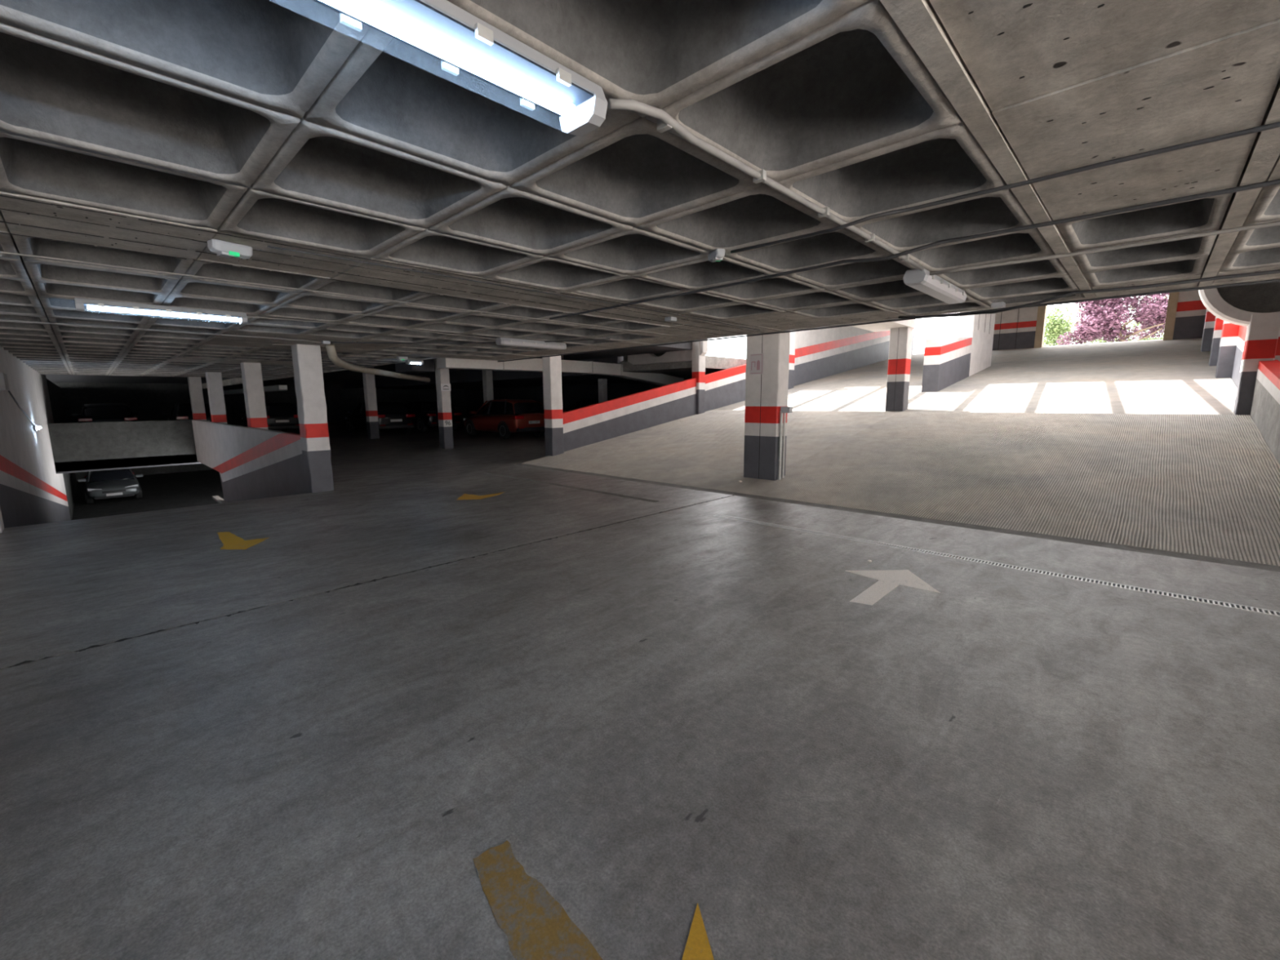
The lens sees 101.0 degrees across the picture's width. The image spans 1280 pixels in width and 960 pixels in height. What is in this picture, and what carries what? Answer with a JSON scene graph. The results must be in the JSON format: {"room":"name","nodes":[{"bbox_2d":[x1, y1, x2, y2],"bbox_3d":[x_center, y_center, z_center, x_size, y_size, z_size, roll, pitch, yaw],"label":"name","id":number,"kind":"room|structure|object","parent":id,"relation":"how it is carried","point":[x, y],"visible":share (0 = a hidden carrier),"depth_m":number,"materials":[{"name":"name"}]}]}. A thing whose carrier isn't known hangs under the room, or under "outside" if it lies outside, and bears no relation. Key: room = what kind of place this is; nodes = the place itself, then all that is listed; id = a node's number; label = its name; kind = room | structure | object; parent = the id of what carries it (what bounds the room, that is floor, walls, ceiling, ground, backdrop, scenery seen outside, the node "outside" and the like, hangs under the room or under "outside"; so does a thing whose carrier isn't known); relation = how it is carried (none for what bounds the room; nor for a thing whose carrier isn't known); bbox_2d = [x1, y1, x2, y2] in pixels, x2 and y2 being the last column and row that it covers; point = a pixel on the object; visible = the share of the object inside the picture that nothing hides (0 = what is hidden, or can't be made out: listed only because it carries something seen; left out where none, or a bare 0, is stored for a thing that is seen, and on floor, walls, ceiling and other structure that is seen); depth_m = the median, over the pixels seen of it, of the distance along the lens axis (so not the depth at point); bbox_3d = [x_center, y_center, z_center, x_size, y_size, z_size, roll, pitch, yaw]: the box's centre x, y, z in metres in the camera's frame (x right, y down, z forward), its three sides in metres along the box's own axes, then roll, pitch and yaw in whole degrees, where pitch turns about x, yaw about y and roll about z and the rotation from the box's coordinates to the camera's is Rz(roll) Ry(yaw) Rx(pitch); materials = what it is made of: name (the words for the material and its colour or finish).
{"room":"parking garage","nodes":[
{"label":"parking garage","id":0,"kind":"room"},
{"bbox_2d":[0,507,4,533],"bbox_3d":[-10.169,-0.185,3.643,0.300,2.430,7.140,8,12,43],"label":"wall","id":1,"kind":"structure","parent":0,"point":[2,526],"depth_m":6.35,"materials":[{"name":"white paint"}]},
{"bbox_2d":[0,346,71,528],"bbox_3d":[-14.548,0.130,12.791,18.500,5.930,0.250,8,12,43],"label":"wall","id":2,"kind":"structure","parent":0,"point":[32,492],"depth_m":10.08,"materials":[{"name":"grey paint"}]},
{"bbox_2d":[0,372,9,391],"bbox_3d":[-9.771,-1.507,8.101,0.500,0.260,0.060,8,12,43],"label":"junction box","id":3,"kind":"object","parent":2,"relation":"attached to","point":[4,385],"visible":1,"depth_m":7.95,"materials":[{"name":"grey plastic"}]},
{"bbox_2d":[8,390,35,425],"bbox_3d":[-11.887,-1.359,10.169,5.244,0.804,0.024,8,12,43],"label":"cable","id":4,"kind":"object","parent":2,"relation":"attached to","point":[9,391],"visible":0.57,"depth_m":9.63,"materials":[{"name":"grey plastic"}]},
{"bbox_2d":[47,419,201,473],"bbox_3d":[-21.008,-2.709,27.828,21.000,1.530,12.860,8,12,43],"label":"wall","id":5,"kind":"structure","parent":0,"point":[76,447],"depth_m":17.12,"materials":[{"name":"concrete"}]},
{"bbox_2d":[71,469,224,519],"bbox_3d":[-18.437,0.177,20.774,34.950,3.300,20.000,8,12,43],"label":"ramp","id":6,"kind":"object","parent":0,"point":[160,491],"visible":0.18,"depth_m":25.38,"materials":[{"name":"concrete"}]},
{"bbox_2d":[77,468,142,503],"bbox_3d":[-25.043,0.083,25.009,4.340,1.526,2.120,8,12,43],"label":"car","id":7,"kind":"object","parent":6,"relation":"on","point":[103,484],"visible":0.96,"depth_m":23.94,"materials":[{"name":"silver metal"}]},
{"bbox_2d":[87,488,102,490],"bbox_3d":[-23.990,0.416,23.216,0.477,0.130,0.116,-7,11,-35],"label":"lamp","id":8,"kind":"object","parent":7,"relation":"attached to","point":[88,489],"depth_m":23.19,"materials":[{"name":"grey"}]},
{"bbox_2d":[94,488,134,499],"bbox_3d":[-23.546,0.616,23.638,0.185,0.340,1.260,8,12,43],"label":"bumper cover","id":9,"kind":"object","parent":7,"relation":"attached to","point":[100,493],"depth_m":23.53,"materials":[{"name":"black plastic"}]},
{"bbox_2d":[46,378,416,519],"bbox_3d":[-22.532,-2.370,29.337,16.800,5.630,13.300,8,12,43],"label":"wall","id":10,"kind":"structure","parent":0,"point":[55,391],"depth_m":22.64,"materials":[{"name":"concrete"}]},
{"bbox_2d":[191,419,311,502],"bbox_3d":[-10.623,-0.128,13.819,13.700,2.600,0.270,8,12,43],"label":"wall","id":11,"kind":"structure","parent":0,"point":[251,463],"depth_m":12.24,"materials":[{"name":"white paint"}]},
{"bbox_2d":[223,385,287,394],"bbox_3d":[-19.817,-4.505,26.635,14.000,0.220,0.300,8,12,43],"label":"air duct","id":12,"kind":"object","parent":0,"point":[273,388],"visible":0.64,"depth_m":23.19,"materials":[{"name":"metal"}]},
{"bbox_2d":[52,379,466,479],"bbox_3d":[-26.899,-3.987,36.979,0.300,6.600,32.300,8,12,43],"label":"wall","id":13,"kind":"structure","parent":0,"point":[149,401],"depth_m":34.05,"materials":[{"name":"concrete"}]},
{"bbox_2d":[201,340,746,389],"bbox_3d":[-10.016,-5.899,29.376,34.100,1.000,19.100,8,12,43],"label":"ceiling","id":14,"kind":"structure","parent":0,"point":[460,379],"depth_m":25.40,"materials":[{"name":"concrete"}]},
{"bbox_2d":[395,358,434,373],"bbox_3d":[-7.029,-3.704,16.428,1.200,0.660,0.700,8,12,43],"label":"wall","id":15,"kind":"structure","parent":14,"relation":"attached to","point":[428,366],"depth_m":16.15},
{"bbox_2d":[436,355,684,386],"bbox_3d":[-1.996,-3.878,18.779,0.590,1.140,10.562,8,12,43],"label":"beam","id":16,"kind":"structure","parent":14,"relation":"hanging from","point":[534,365],"depth_m":17.94,"materials":[{"name":"concrete"}]},
{"bbox_2d":[465,382,661,417],"bbox_3d":[-3.457,-5.352,36.423,34.000,3.100,0.300,8,12,43],"label":"wall","id":17,"kind":"structure","parent":0,"point":[571,394],"depth_m":37.93,"materials":[{"name":"concrete"}]},
{"bbox_2d":[0,417,1279,959],"bbox_3d":[-8.505,-1.198,19.318,51.000,0.301,32.000,8,12,43],"label":"floor","id":18,"kind":"structure","parent":0,"point":[305,741],"depth_m":2.41,"materials":[{"name":"concrete"}]},
{"bbox_2d":[71,403,137,422],"bbox_3d":[-23.733,-2.638,23.512,4.440,1.526,2.140,8,12,43],"label":"car","id":19,"kind":"object","parent":18,"relation":"on","point":[99,412],"visible":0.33,"depth_m":22.12,"materials":[{"name":"black paint"}]},
{"bbox_2d":[77,417,92,422],"bbox_3d":[-22.678,-2.453,21.562,0.188,0.130,0.410,8,12,43],"label":"tail lamp","id":20,"kind":"object","parent":19,"relation":"attached to","point":[82,420],"depth_m":21.53,"materials":[{"name":"red plastic"}]},
{"bbox_2d":[124,417,137,420],"bbox_3d":[-21.738,-2.607,22.528,0.188,0.130,0.410,8,12,43],"label":"tail lamp","id":21,"kind":"object","parent":19,"relation":"attached to","point":[125,418],"depth_m":22.46,"materials":[{"name":"red plastic"}]},
{"bbox_2d":[162,403,211,422],"bbox_3d":[-21.438,-2.949,25.442,4.440,1.526,2.140,8,12,43],"label":"car","id":22,"kind":"object","parent":18,"relation":"on","point":[182,411],"visible":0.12,"depth_m":23.92,"materials":[{"name":"black paint"}]},
{"bbox_2d":[175,416,188,419],"bbox_3d":[-20.383,-2.764,23.493,0.188,0.130,0.410,8,12,43],"label":"tail lamp","id":23,"kind":"object","parent":22,"relation":"attached to","point":[177,417],"depth_m":23.42,"materials":[{"name":"red plastic"}]},
{"bbox_2d":[187,377,206,421],"bbox_3d":[-15.951,-2.482,19.070,0.357,2.430,0.347,8,12,43],"label":"column","id":24,"kind":"structure","parent":18,"relation":"on","point":[195,387],"depth_m":18.88,"materials":[{"name":"grey paint"}]},
{"bbox_2d":[204,372,227,423],"bbox_3d":[-12.995,-2.078,16.258,0.358,2.430,0.348,8,12,43],"label":"column","id":25,"kind":"structure","parent":18,"relation":"on","point":[214,380],"depth_m":16.07,"materials":[{"name":"grey paint"}]},
{"bbox_2d":[217,531,269,549],"bbox_3d":[-4.453,0.657,5.886,1.132,0.002,0.471,8,12,43],"label":"painted arrow","id":26,"kind":"object","parent":18,"relation":"on","point":[230,541],"visible":1,"depth_m":5.76,"materials":[{"name":"yellow paint"}]},
{"bbox_2d":[240,362,268,429],"bbox_3d":[-9.174,-1.556,12.623,0.358,2.430,0.347,8,12,43],"label":"column","id":27,"kind":"structure","parent":18,"relation":"on","point":[251,372],"depth_m":12.43,"materials":[{"name":"grey paint"}]},
{"bbox_2d":[239,402,300,434],"bbox_3d":[-18.051,-3.027,25.785,4.440,1.526,2.140,8,12,43],"label":"car","id":28,"kind":"object","parent":18,"relation":"on","point":[283,416],"visible":0.6,"depth_m":24.45,"materials":[{"name":"black paint"}]},
{"bbox_2d":[291,343,333,493],"bbox_3d":[-5.512,-1.019,8.893,0.363,2.430,0.353,8,12,43],"label":"column","id":29,"kind":"structure","parent":18,"relation":"on","point":[306,358],"depth_m":8.77,"materials":[{"name":"grey paint"}]},
{"bbox_2d":[362,366,379,439],"bbox_3d":[-11.046,-3.249,21.639,0.357,3.100,0.357,8,12,43],"label":"column","id":30,"kind":"structure","parent":18,"relation":"on","point":[369,384],"depth_m":21.54,"materials":[{"name":"grey paint"}]},
{"bbox_2d":[345,401,415,433],"bbox_3d":[-12.707,-3.037,25.570,4.440,1.526,2.140,8,12,43],"label":"car","id":31,"kind":"object","parent":18,"relation":"on","point":[391,415],"visible":0.79,"depth_m":24.40,"materials":[{"name":"black paint"}]},
{"bbox_2d":[398,400,462,431],"bbox_3d":[-11.229,-3.366,27.660,4.440,1.526,2.140,8,12,43],"label":"car","id":32,"kind":"object","parent":18,"relation":"on","point":[426,414],"visible":0.57,"depth_m":26.20,"materials":[{"name":"black paint"}]},
{"bbox_2d":[426,413,435,416],"bbox_3d":[-10.173,-3.182,25.711,0.188,0.130,0.410,8,12,43],"label":"tail lamp","id":33,"kind":"object","parent":32,"relation":"attached to","point":[428,414],"depth_m":25.63,"materials":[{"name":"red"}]},
{"bbox_2d":[434,358,453,448],"bbox_3d":[-6.264,-2.560,16.850,0.358,3.100,0.306,8,12,43],"label":"column","id":34,"kind":"structure","parent":18,"relation":"on","point":[442,375],"depth_m":16.78,"materials":[{"name":"grey paint"}]},
{"bbox_2d":[440,383,450,391],"bbox_3d":[-6.133,-2.927,16.664,0.014,0.220,0.320,8,12,43],"label":"wall sign","id":35,"kind":"object","parent":34,"relation":"attached to","point":[444,387],"visible":1,"depth_m":16.66,"materials":[{"name":"white plastic"}]},
{"bbox_2d":[457,492,503,499],"bbox_3d":[-2.533,0.253,8.445,0.696,0.002,0.592,-2,9,-9],"label":"painted arrow","id":36,"kind":"object","parent":18,"relation":"on","point":[465,496],"visible":1,"depth_m":8.36,"materials":[{"name":"yellow paint"}]},
{"bbox_2d":[481,369,493,432],"bbox_3d":[-7.343,-3.878,25.588,0.357,3.100,0.358,8,12,43],"label":"column","id":37,"kind":"structure","parent":18,"relation":"on","point":[487,383],"depth_m":25.36,"materials":[{"name":"grey paint"}]},
{"bbox_2d":[463,399,544,439],"bbox_3d":[-5.747,-2.632,22.373,4.342,1.576,2.120,8,12,43],"label":"car","id":38,"kind":"object","parent":18,"relation":"on","point":[506,417],"visible":0.97,"depth_m":21.12,"materials":[{"name":"red metal"}]},
{"bbox_2d":[512,415,524,419],"bbox_3d":[-4.721,-2.428,20.467,0.184,0.130,0.405,8,12,43],"label":"tail lamp","id":39,"kind":"object","parent":38,"relation":"attached to","point":[514,417],"depth_m":20.38,"materials":[{"name":"red plastic"}]},
{"bbox_2d":[542,354,564,456],"bbox_3d":[-2.165,-2.026,13.123,0.328,3.100,0.356,8,12,43],"label":"column","id":40,"kind":"structure","parent":18,"relation":"on","point":[552,366],"depth_m":13.03,"materials":[{"name":"grey paint"}]},
{"bbox_2d":[484,472,657,502],"bbox_3d":[-1.497,0.208,9.522,4.860,0.253,0.120,8,12,43],"label":"floor drain","id":41,"kind":"object","parent":18,"relation":"in","point":[517,477],"visible":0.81,"depth_m":9.07,"materials":[{"name":"metal"}]},
{"bbox_2d":[472,840,714,959],"bbox_3d":[-0.141,1.309,1.366,0.693,0.002,1.005,-2,9,-9],"label":"painted arrow","id":42,"kind":"object","parent":18,"relation":"on","point":[536,926],"visible":1,"depth_m":1.54,"materials":[{"name":"yellow paint"}]},
{"bbox_2d":[598,378,607,403],"bbox_3d":[-1.686,-3.363,24.064,0.307,2.450,0.308,8,12,43],"label":"column","id":43,"kind":"structure","parent":18,"relation":"on","point":[602,383],"depth_m":23.84,"materials":[{"name":"grey paint"}]},
{"bbox_2d":[691,339,705,414],"bbox_3d":[1.910,-3.439,17.218,0.308,4.600,0.358,8,12,43],"label":"column","id":44,"kind":"structure","parent":18,"relation":"on","point":[698,369],"depth_m":17.10,"materials":[{"name":"grey paint"}]},
{"bbox_2d":[845,569,941,604],"bbox_3d":[1.960,0.854,4.258,0.758,0.002,0.830,0,9,3],"label":"painted arrow","id":45,"kind":"object","parent":18,"relation":"on","point":[888,580],"visible":1,"depth_m":4.31,"materials":[{"name":"white paint"}]},
{"bbox_2d":[516,462,1279,571],"bbox_3d":[1.556,0.347,8.393,12.400,0.270,0.170,8,12,43],"label":"drainage grate","id":46,"kind":"object","parent":18,"relation":"on","point":[1217,560],"visible":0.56,"depth_m":6.07,"materials":[{"name":"metal"}]},
{"bbox_2d":[713,514,1279,616],"bbox_3d":[3.007,0.856,5.019,5.580,0.253,0.120,8,12,43],"label":"floor drain","id":47,"kind":"object","parent":18,"relation":"in","point":[965,558],"visible":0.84,"depth_m":4.57,"materials":[{"name":"metal"}]},
{"bbox_2d":[0,0,1279,388],"bbox_3d":[-14.514,-3.208,12.713,51.000,0.906,14.876,8,12,43],"label":"ceiling","id":48,"kind":"structure","parent":0,"point":[136,134],"depth_m":2.33,"materials":[{"name":"concrete"}]},
{"bbox_2d":[74,297,247,324],"bbox_3d":[-4.532,-1.609,5.065,0.178,0.105,1.220,8,12,43],"label":"ceiling lamp","id":49,"kind":"object","parent":48,"relation":"attached to","point":[92,304],"visible":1,"depth_m":4.98,"materials":[{"name":"grey plastic"}]},
{"bbox_2d":[0,319,323,343],"bbox_3d":[-5.815,-1.867,6.653,0.232,0.014,3.437,6,11,38],"label":"cable","id":50,"kind":"object","parent":48,"relation":"attached to","point":[0,319],"visible":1,"depth_m":6.41,"materials":[{"name":"grey plastic"}]},
{"bbox_2d":[207,239,252,258],"bbox_3d":[-2.421,-1.358,3.122,0.094,0.075,0.204,5,10,32],"label":"emergency light","id":51,"kind":"object","parent":48,"relation":"attached to","point":[222,248],"visible":1,"depth_m":3.08,"materials":[{"name":"grey plastic"}]},
{"bbox_2d":[0,251,693,337],"bbox_3d":[-2.150,-1.652,4.917,0.032,0.014,8.400,8,12,44],"label":"cable","id":52,"kind":"object","parent":48,"relation":"attached to","point":[3,252],"visible":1,"depth_m":4.17,"materials":[{"name":"grey plastic"}]},
{"bbox_2d":[246,315,498,339],"bbox_3d":[-3.076,-1.889,6.596,0.056,0.028,3.042,7,12,41],"label":"cable","id":53,"kind":"object","parent":48,"relation":"attached to","point":[246,316],"visible":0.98,"depth_m":6.31,"materials":[{"name":"grey plastic"}]},
{"bbox_2d":[325,343,430,382],"bbox_3d":[-5.712,-2.528,11.946,0.374,0.370,7.424,-2,9,-10],"label":"drain pipe","id":54,"kind":"object","parent":48,"relation":"hanging from","point":[331,349],"visible":0.98,"depth_m":10.50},
{"bbox_2d":[396,356,407,360],"bbox_3d":[-4.971,-2.539,11.031,0.094,0.075,0.204,8,12,43],"label":"emergency light","id":55,"kind":"object","parent":48,"relation":"attached to","point":[401,358],"visible":1,"depth_m":10.99,"materials":[{"name":"grey plastic"}]},
{"bbox_2d":[405,359,423,364],"bbox_3d":[-5.006,-2.615,11.713,0.178,0.105,0.340,8,12,43],"label":"ceiling lamp","id":56,"kind":"object","parent":48,"relation":"attached to","point":[408,362],"visible":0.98,"depth_m":11.66,"materials":[{"name":"grey plastic"}]},
{"bbox_2d":[315,0,607,136],"bbox_3d":[-0.576,-1.000,1.103,0.178,0.105,1.240,8,12,43],"label":"ceiling lamp","id":57,"kind":"object","parent":48,"relation":"attached to","point":[441,29],"visible":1,"depth_m":1.27,"materials":[{"name":"grey plastic"}]},
{"bbox_2d":[330,337,609,343],"bbox_3d":[-2.624,-2.150,8.217,4.360,0.021,0.363,0,9,2],"label":"cable","id":58,"kind":"object","parent":48,"relation":"attached to","point":[608,338],"visible":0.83,"depth_m":8.25,"materials":[{"name":"grey plastic"}]},
{"bbox_2d":[267,245,759,330],"bbox_3d":[-0.267,-1.692,5.081,0.072,0.012,5.550,8,12,43],"label":"cable","id":59,"kind":"object","parent":48,"relation":"attached to","point":[270,246],"visible":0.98,"depth_m":4.00,"materials":[{"name":"grey plastic"}]},
{"bbox_2d":[495,337,566,350],"bbox_3d":[-1.659,-2.102,8.160,0.178,0.105,1.200,8,12,43],"label":"ceiling lamp","id":60,"kind":"object","parent":48,"relation":"attached to","point":[501,341],"visible":0.99,"depth_m":8.05,"materials":[{"name":"grey plastic"}]},
{"bbox_2d":[503,340,564,350],"bbox_3d":[-1.659,-2.082,8.163,0.164,0.065,1.100,8,12,43],"label":"diffuser","id":61,"kind":"object","parent":60,"relation":"attached to","point":[526,344],"depth_m":8.12,"materials":[{"name":"grey plastic"}]},
{"bbox_2d":[664,316,676,322],"bbox_3d":[0.350,-1.830,6.010,0.100,0.045,0.100,8,12,43],"label":"junction box","id":62,"kind":"object","parent":48,"relation":"attached to","point":[669,319],"visible":1,"depth_m":5.98,"materials":[{"name":"grey plastic"}]},
{"bbox_2d":[707,248,724,262],"bbox_3d":[0.488,-1.429,3.370,0.068,0.055,0.149,-3,9,-16],"label":"emergency light","id":63,"kind":"object","parent":48,"relation":"attached to","point":[717,255],"visible":1,"depth_m":3.32,"materials":[{"name":"grey plastic"}]},
{"bbox_2d":[607,97,924,271],"bbox_3d":[0.961,-1.323,2.657,0.068,0.061,3.025,8,12,43],"label":"conduit","id":64,"kind":"object","parent":48,"relation":"attached to","point":[664,122],"visible":0.99,"depth_m":2.03,"materials":[{"name":"grey plastic"}]},
{"bbox_2d":[497,279,1279,361],"bbox_3d":[2.647,-1.902,6.447,16.400,0.025,0.046,8,12,44],"label":"cable","id":65,"kind":"object","parent":48,"relation":"attached to","point":[1272,280],"visible":0.94,"depth_m":5.48,"materials":[{"name":"grey plastic"}]},
{"bbox_2d":[549,178,1279,319],"bbox_3d":[2.719,-1.274,2.312,10.500,0.065,0.172,8,12,43],"label":"cable","id":66,"kind":"object","parent":48,"relation":"attached to","point":[1274,182],"visible":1,"depth_m":2.97,"materials":[{"name":"grey plastic"}]},
{"bbox_2d":[902,268,966,303],"bbox_3d":[2.384,-1.536,4.225,0.178,0.105,1.170,8,12,43],"label":"ceiling lamp","id":67,"kind":"object","parent":48,"relation":"attached to","point":[934,286],"visible":0.98,"depth_m":4.01,"materials":[{"name":"grey plastic"}]},
{"bbox_2d":[991,302,1005,308],"bbox_3d":[3.507,-1.709,5.162,0.100,0.045,0.100,8,12,43],"label":"junction box","id":68,"kind":"object","parent":48,"relation":"attached to","point":[998,304],"visible":1,"depth_m":5.13,"materials":[{"name":"grey plastic"}]},
{"bbox_2d":[730,121,1279,253],"bbox_3d":[3.247,-1.034,0.714,7.501,0.063,0.141,8,12,43],"label":"cable","id":69,"kind":"object","parent":48,"relation":"attached to","point":[1275,125],"visible":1,"depth_m":2.22,"materials":[{"name":"grey plastic"}]},
{"bbox_2d":[897,269,1279,318],"bbox_3d":[5.529,-1.415,3.215,0.365,0.106,7.709,-9,12,-43],"label":"cable","id":70,"kind":"object","parent":48,"relation":"attached to","point":[1272,272],"visible":1,"depth_m":4.54,"materials":[{"name":"grey plastic"}]},
{"bbox_2d":[929,221,1279,275],"bbox_3d":[4.668,-1.196,1.644,6.757,0.051,0.196,7,12,41],"label":"cable","id":71,"kind":"object","parent":48,"relation":"attached to","point":[1276,223],"visible":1,"depth_m":3.25,"materials":[{"name":"grey plastic"}]},
{"bbox_2d":[622,352,665,362],"bbox_3d":[0.622,-5.824,18.336,3.400,3.200,0.100,8,12,43],"label":"wall","id":72,"kind":"structure","parent":0,"point":[624,357],"depth_m":19.06,"materials":[{"name":"concrete"}]},
{"bbox_2d":[562,364,746,451],"bbox_3d":[1.772,-2.744,17.217,0.160,3.228,11.200,8,12,43],"label":"wall","id":73,"kind":"structure","parent":0,"point":[616,417],"depth_m":15.57,"materials":[{"name":"grey paint"}]},
{"bbox_2d":[627,338,707,364],"bbox_3d":[0.855,-5.684,17.872,3.400,3.340,0.250,8,12,43],"label":"wall","id":74,"kind":"structure","parent":0,"point":[682,355],"depth_m":17.86,"materials":[{"name":"white paint"}]},
{"bbox_2d":[793,324,914,386],"bbox_3d":[11.039,-5.778,26.816,0.300,6.200,16.000,8,12,43],"label":"wall","id":75,"kind":"structure","parent":0,"point":[820,353],"depth_m":24.51,"materials":[{"name":"grey paint"}]},
{"bbox_2d":[787,329,795,389],"bbox_3d":[5.899,-5.557,20.968,0.357,4.800,0.507,8,12,43],"label":"column","id":76,"kind":"structure","parent":75,"relation":"attached to","point":[793,335],"depth_m":20.98,"materials":[{"name":"grey paint"}]},
{"bbox_2d":[521,337,1279,565],"bbox_3d":[10.652,-3.138,17.643,12.156,4.240,26.600,8,12,43],"label":"ramp","id":77,"kind":"object","parent":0,"point":[1138,443],"visible":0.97,"depth_m":9.51,"materials":[{"name":"concrete"}]},
{"bbox_2d":[743,330,790,480],"bbox_3d":[2.157,-1.577,8.989,0.638,3.115,0.357,8,12,43],"label":"column","id":78,"kind":"structure","parent":77,"relation":"on","point":[766,393],"depth_m":8.87,"materials":[{"name":"grey paint"}]},
{"bbox_2d":[749,353,764,374],"bbox_3d":[1.959,-1.949,8.867,0.260,0.340,0.006,8,12,43],"label":"fire extinguisher sign","id":79,"kind":"object","parent":78,"relation":"attached to","point":[756,359],"visible":1,"depth_m":8.87,"materials":[{"name":"grey plastic"}]},
{"bbox_2d":[777,406,792,479],"bbox_3d":[2.439,-0.610,8.820,0.160,1.220,0.160,8,12,43],"label":"guard rail","id":80,"kind":"object","parent":77,"relation":"on","point":[784,410],"visible":1,"depth_m":8.84,"materials":[{"name":"metal"}]},
{"bbox_2d":[884,326,913,411],"bbox_3d":[6.798,-2.883,13.850,0.447,2.125,0.408,8,12,43],"label":"column","id":81,"kind":"structure","parent":77,"relation":"on","point":[900,338],"depth_m":13.70,"materials":[{"name":"grey paint"}]},
{"bbox_2d":[844,318,915,331],"bbox_3d":[3.913,-3.721,11.046,1.000,0.420,8.200,8,12,43],"label":"beam","id":82,"kind":"structure","parent":81,"relation":"on","point":[881,326],"depth_m":13.25,"materials":[{"name":"white paint"}]},
{"bbox_2d":[1233,312,1279,415],"bbox_3d":[11.187,-2.078,9.568,0.367,1.780,0.407,8,12,43],"label":"column","id":83,"kind":"structure","parent":77,"relation":"on","point":[1262,333],"depth_m":9.44,"materials":[{"name":"grey paint"}]},
{"bbox_2d":[921,308,995,391],"bbox_3d":[11.401,-4.936,18.593,0.468,5.400,7.000,8,12,43],"label":"wall","id":84,"kind":"structure","parent":0,"point":[946,362],"depth_m":17.85,"materials":[{"name":"grey paint"}]},
{"bbox_2d":[992,306,1038,350],"bbox_3d":[19.025,-7.370,26.891,1.900,3.200,0.365,8,12,43],"label":"wall","id":85,"kind":"structure","parent":0,"point":[1014,329],"depth_m":26.66,"materials":[{"name":"grey paint"}]},
{"bbox_2d":[1034,291,1179,347],"bbox_3d":[21.449,-7.134,24.546,4.860,3.400,0.500,8,12,43],"label":"door","id":86,"kind":"structure","parent":85,"relation":"in","point":[1173,296],"depth_m":22.92,"materials":[{"name":"metal"}]},
{"bbox_2d":[1172,289,1206,339],"bbox_3d":[23.631,-6.742,22.521,1.140,3.200,0.350,8,12,43],"label":"wall","id":87,"kind":"structure","parent":0,"point":[1190,316],"depth_m":22.45,"materials":[{"name":"grey paint"}]},
{"bbox_2d":[1198,281,1279,326],"bbox_3d":[11.227,-3.689,9.321,1.860,1.860,0.430,8,12,43],"label":"wall","id":88,"kind":"structure","parent":0,"point":[1236,305],"depth_m":9.63,"materials":[{"name":"white paint"}]},
{"bbox_2d":[1231,324,1279,387],"bbox_3d":[17.701,-4.555,15.755,0.300,5.400,18.000,8,12,43],"label":"wall","id":89,"kind":"structure","parent":0,"point":[1242,329],"depth_m":12.33,"materials":[{"name":"grey paint"}]},
{"bbox_2d":[1200,308,1215,351],"bbox_3d":[19.690,-6.012,18.081,0.337,3.250,0.408,8,12,43],"label":"column","id":90,"kind":"structure","parent":89,"relation":"attached to","point":[1210,319],"depth_m":18.12,"materials":[{"name":"grey paint"}]},
{"bbox_2d":[1208,316,1223,365],"bbox_3d":[16.658,-5.184,14.984,0.298,3.910,0.408,8,12,43],"label":"column","id":91,"kind":"structure","parent":89,"relation":"attached to","point":[1218,326],"depth_m":15.09,"materials":[{"name":"grey paint"}]},
{"bbox_2d":[1215,320,1239,377],"bbox_3d":[14.796,-4.676,13.085,0.278,4.315,0.408,8,12,43],"label":"column","id":92,"kind":"structure","parent":89,"relation":"attached to","point":[1229,334],"depth_m":13.17,"materials":[{"name":"grey paint"}]},
{"bbox_2d":[1249,360,1279,464],"bbox_3d":[8.503,-0.651,6.790,0.220,2.115,7.800,8,12,43],"label":"wall","id":93,"kind":"structure","parent":0,"point":[1265,406],"depth_m":8.26,"materials":[{"name":"paint"}]},
{"label":"outside","id":94,"kind":"structure","parent":0,"visible":0},
{"bbox_3d":[44.530,-9.569,45.445,120.000,0.400,61.400,8,12,43],"label":"paving","id":95,"kind":"object","parent":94,"visible":0},
{"bbox_2d":[1043,304,1075,346],"bbox_3d":[28.784,-10.170,36.489,1.787,3.780,2.069,-6,10,-30],"label":"bush","id":96,"kind":"object","parent":95,"relation":"on","point":[1053,331],"visible":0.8,"depth_m":36.11,"materials":[{"name":"green plant"}]},
{"bbox_2d":[1055,293,1168,345],"bbox_3d":[28.399,-9.814,30.408,6.748,5.030,4.868,8,12,43],"label":"tree","id":97,"kind":"object","parent":95,"relation":"on","point":[1100,318],"visible":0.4,"depth_m":30.17,"materials":[{"name":"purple plant"}]},
{"bbox_2d":[1067,297,1165,343],"bbox_3d":[33.348,-10.417,36.077,6.954,4.489,1.983,7,12,42],"label":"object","id":98,"kind":"object","parent":95,"relation":"on","point":[1133,322],"visible":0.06,"depth_m":36.08,"materials":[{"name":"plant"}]},
{"bbox_2d":[1139,337,1163,340],"bbox_3d":[28.952,-7.434,28.863,2.782,0.799,1.940,8,12,43],"label":"bush","id":99,"kind":"object","parent":95,"relation":"on","point":[1144,339],"visible":0.03,"depth_m":29.05,"materials":[{"name":"green plant"}]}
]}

